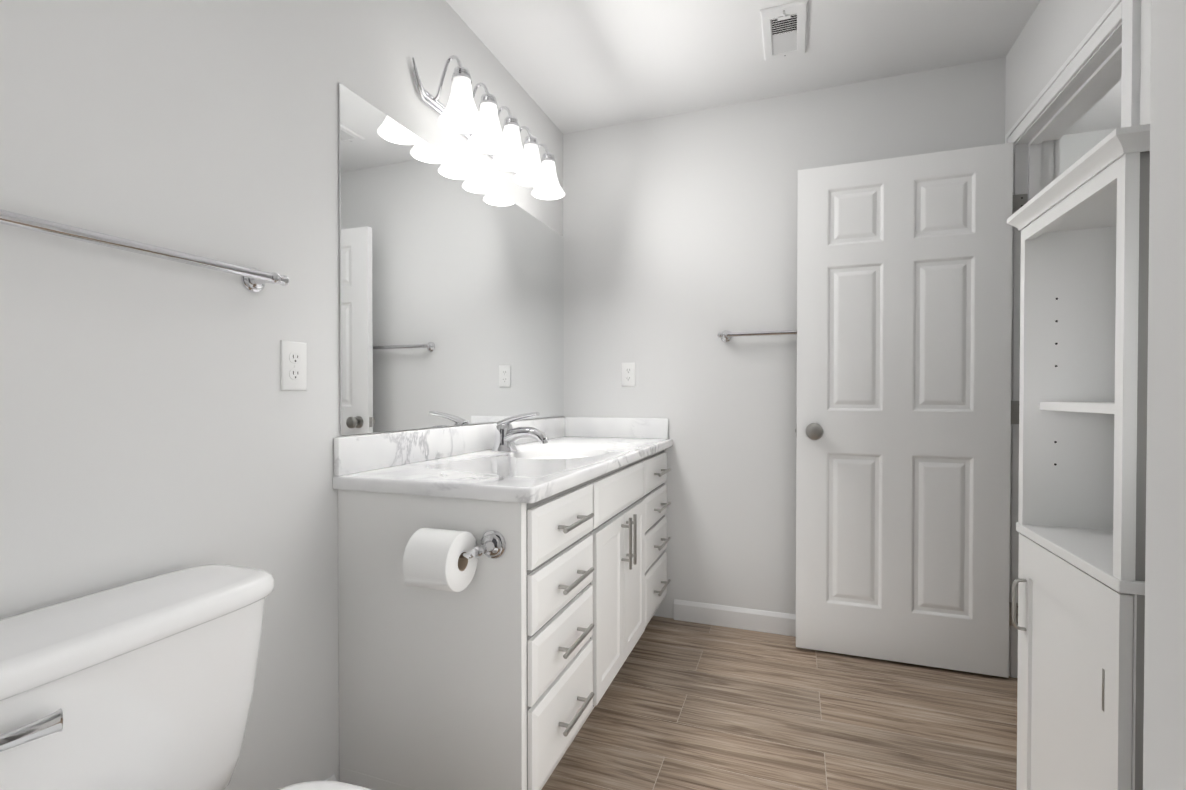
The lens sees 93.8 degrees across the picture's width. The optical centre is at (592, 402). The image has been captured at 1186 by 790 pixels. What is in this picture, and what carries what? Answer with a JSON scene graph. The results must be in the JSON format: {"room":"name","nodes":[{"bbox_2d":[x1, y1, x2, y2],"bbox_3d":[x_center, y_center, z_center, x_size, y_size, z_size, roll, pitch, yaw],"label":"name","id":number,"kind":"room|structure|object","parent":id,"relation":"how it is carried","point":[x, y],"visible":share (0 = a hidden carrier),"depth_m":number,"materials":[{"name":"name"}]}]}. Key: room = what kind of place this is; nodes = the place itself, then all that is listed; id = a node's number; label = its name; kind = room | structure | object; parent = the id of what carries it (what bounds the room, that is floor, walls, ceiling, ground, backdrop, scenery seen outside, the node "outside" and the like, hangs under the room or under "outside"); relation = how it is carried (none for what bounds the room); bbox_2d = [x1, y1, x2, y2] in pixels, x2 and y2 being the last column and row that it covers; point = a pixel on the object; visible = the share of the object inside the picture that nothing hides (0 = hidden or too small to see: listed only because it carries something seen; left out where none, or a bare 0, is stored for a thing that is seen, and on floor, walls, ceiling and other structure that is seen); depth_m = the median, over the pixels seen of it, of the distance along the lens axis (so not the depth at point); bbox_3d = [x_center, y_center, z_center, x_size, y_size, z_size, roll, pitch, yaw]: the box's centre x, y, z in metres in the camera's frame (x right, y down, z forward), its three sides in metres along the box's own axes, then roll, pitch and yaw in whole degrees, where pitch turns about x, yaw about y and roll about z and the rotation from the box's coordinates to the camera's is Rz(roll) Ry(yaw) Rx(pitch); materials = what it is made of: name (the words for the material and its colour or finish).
{"room":"bathroom","nodes":[
{"label":"bathroom","id":0,"kind":"room"},
{"bbox_2d":[0,0,562,789],"bbox_3d":[-0.893,-0.148,1.028,0.120,2.440,4.240,0,1,20],"label":"wall","id":1,"kind":"structure","parent":0,"point":[156,418],"depth_m":1.12,"materials":[{"name":"paint"}]},
{"bbox_2d":[0,209,288,292],"bbox_3d":[-0.823,-0.267,0.932,0.076,0.055,0.678,0,1,20],"label":"towel rail","id":2,"kind":"object","parent":1,"relation":"attached to","point":[254,280],"visible":1,"depth_m":0.96,"materials":[{"name":"silver metal"}]},
{"bbox_2d":[280,340,306,390],"bbox_3d":[-0.716,-0.087,1.331,0.006,0.118,0.072,0,1,20],"label":"electrical outlet","id":3,"kind":"object","parent":1,"relation":"attached to","point":[293,366],"visible":1,"depth_m":1.33,"materials":[{"name":"white plastic"}]},
{"bbox_2d":[325,774,336,781],"bbox_3d":[-1.092,1.032,0.295,0.013,0.095,2.460,0,1,20],"label":"baseboard","id":4,"kind":"structure","parent":1,"relation":"attached to","point":[332,778],"depth_m":1.44,"materials":[{"name":"paint"}]},
{"bbox_2d":[334,417,564,475],"bbox_3d":[-0.407,0.134,2.165,0.019,0.101,1.535,0,1,20],"label":"backsplash","id":5,"kind":"structure","parent":1,"relation":"attached to","point":[359,453],"depth_m":1.69,"materials":[{"name":"white stone"}]},
{"bbox_2d":[339,83,563,435],"bbox_3d":[-0.410,-0.383,2.171,0.006,0.928,1.506,0,1,20],"label":"mirror","id":6,"kind":"object","parent":1,"relation":"attached to","point":[451,273],"visible":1,"depth_m":1.84,"materials":[{"name":"clear glass"}]},
{"bbox_2d":[412,55,564,199],"bbox_3d":[-0.332,-1.008,2.099,0.198,0.223,0.867,0,1,20],"label":"sconce","id":7,"kind":"object","parent":1,"relation":"attached to","point":[481,131],"visible":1,"depth_m":1.96,"materials":[{"name":"white glass"}]},
{"bbox_2d":[541,616,1017,789],"bbox_3d":[0.771,1.123,0.907,3.340,0.100,5.120,0,1,20],"label":"floor","id":8,"kind":"structure","parent":0,"point":[683,705],"depth_m":1.84,"materials":[{"name":"brown wood"}]},
{"bbox_2d":[0,564,371,789],"bbox_3d":[-0.517,0.697,0.768,0.743,0.755,0.500,0,1,20],"label":"toilet","id":9,"kind":"object","parent":8,"relation":"on","point":[146,683],"visible":1,"depth_m":0.84,"materials":[{"name":"white ceramic"}]},
{"bbox_2d":[338,444,672,789],"bbox_3d":[-0.133,0.640,2.080,0.596,0.840,1.520,0,1,20],"label":"bathroom vanity","id":10,"kind":"object","parent":8,"relation":"on","point":[500,673],"depth_m":1.41,"materials":[{"name":"paint"}]},
{"bbox_2d":[403,528,505,591],"bbox_3d":[-0.322,0.358,1.264,0.207,0.133,0.137,0,1,20],"label":"toilet paper holder","id":11,"kind":"object","parent":10,"relation":"attached to","point":[441,559],"visible":1,"depth_m":1.23,"materials":[{"name":"white paper"}]},
{"bbox_2d":[333,436,672,503],"bbox_3d":[-0.145,0.202,2.070,0.577,0.035,1.536,0,1,20],"label":"countertop","id":12,"kind":"structure","parent":10,"relation":"on","point":[491,477],"depth_m":1.51,"materials":[{"name":"white stone"}]},
{"bbox_2d":[485,412,552,451],"bbox_3d":[-0.274,0.110,2.078,0.229,0.149,0.098,0,1,20],"label":"faucet","id":13,"kind":"object","parent":12,"relation":"on","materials":[{"name":"silver metal"}]},
{"bbox_2d":[509,448,604,459],"bbox_3d":[-0.123,0.252,2.057,0.338,0.125,0.454,0,1,20],"label":"sink","id":14,"kind":"object","parent":12,"relation":"in","point":[569,453],"depth_m":2.24,"materials":[{"name":"white ceramic"}]},
{"bbox_2d":[1007,124,1149,789],"bbox_3d":[1.041,0.322,1.040,0.324,1.499,0.472,0,1,20],"label":"linen cabinet","id":15,"kind":"object","parent":8,"relation":"on","point":[1081,224],"visible":0.85,"depth_m":1.12,"materials":[{"name":"laminate"}]},
{"bbox_2d":[445,0,1120,134],"bbox_3d":[0.771,-1.417,0.879,3.340,0.100,5.120,0,1,20],"label":"ceiling","id":16,"kind":"structure","parent":0,"point":[570,66],"depth_m":2.17,"materials":[{"name":"paint"}]},
{"bbox_2d":[760,0,807,59],"bbox_3d":[0.713,-1.372,2.068,0.158,0.016,0.305,0,1,20],"label":"ceiling vent","id":17,"kind":"object","parent":16,"relation":"in","point":[784,30],"visible":1,"depth_m":2.05,"materials":[{"name":"paint"}]},
{"bbox_2d":[563,57,1005,618],"bbox_3d":[0.825,-0.166,2.597,2.040,2.440,0.120,0,1,20],"label":"wall","id":18,"kind":"structure","parent":0,"point":[680,239],"depth_m":2.62,"materials":[{"name":"paint"}]},
{"bbox_2d":[565,417,668,439],"bbox_3d":[0.111,0.127,2.783,0.538,0.101,0.020,0,1,20],"label":"backsplash","id":19,"kind":"structure","parent":18,"relation":"attached to","point":[655,428],"depth_m":2.77,"materials":[{"name":"white stone"}]},
{"bbox_2d":[622,363,635,385],"bbox_3d":[0.177,-0.138,2.764,0.072,0.118,0.006,0,1,20],"label":"electrical outlet","id":20,"kind":"object","parent":18,"relation":"attached to","point":[628,374],"visible":1,"depth_m":2.76,"materials":[{"name":"white plastic"}]},
{"bbox_2d":[674,599,795,636],"bbox_3d":[1.016,1.008,2.455,1.335,0.095,0.040,0,1,20],"label":"baseboard","id":21,"kind":"structure","parent":18,"relation":"attached to","point":[743,618],"depth_m":2.59,"materials":[{"name":"paint"}]},
{"bbox_2d":[717,330,796,341],"bbox_3d":[0.899,-0.307,2.463,0.678,0.055,0.076,0,1,20],"label":"towel rail","id":22,"kind":"object","parent":18,"relation":"attached to","point":[726,336],"visible":0.4,"depth_m":2.50,"materials":[{"name":"silver metal"}]},
{"bbox_2d":[1005,0,1151,134],"bbox_3d":[1.369,-0.151,1.283,0.120,2.440,1.979,0,1,20],"label":"wall","id":23,"kind":"structure","parent":0,"point":[1052,35],"depth_m":1.83,"materials":[{"name":"paint"}]},
{"bbox_2d":[795,142,1027,677],"bbox_3d":[1.253,0.034,2.237,0.824,2.025,0.181,0,1,20],"label":"door","id":24,"kind":"structure","parent":23,"relation":"in","point":[907,412],"depth_m":2.22,"materials":[{"name":"paint"}]},
{"bbox_2d":[1005,0,1140,677],"bbox_3d":[1.539,0.012,1.754,0.152,2.104,0.876,0,1,20],"label":"door frame","id":25,"kind":"structure","parent":23,"relation":"attached to","point":[1101,62],"depth_m":1.88,"materials":[{"name":"paint"}]},
{"bbox_2d":[1059,128,1115,174],"bbox_3d":[2.580,-0.169,2.907,1.050,2.440,0.100,0,1,20],"label":"wall","id":26,"kind":"structure","parent":0,"point":[1073,148],"depth_m":2.86,"materials":[{"name":"paint"}]},
{"bbox_2d":[1143,0,1185,789],"bbox_3d":[0.467,-0.131,-0.517,0.590,2.440,2.021,0,1,20],"label":"wall","id":27,"kind":"structure","parent":0,"point":[1164,748],"depth_m":0.51,"materials":[{"name":"paint"}]}
]}

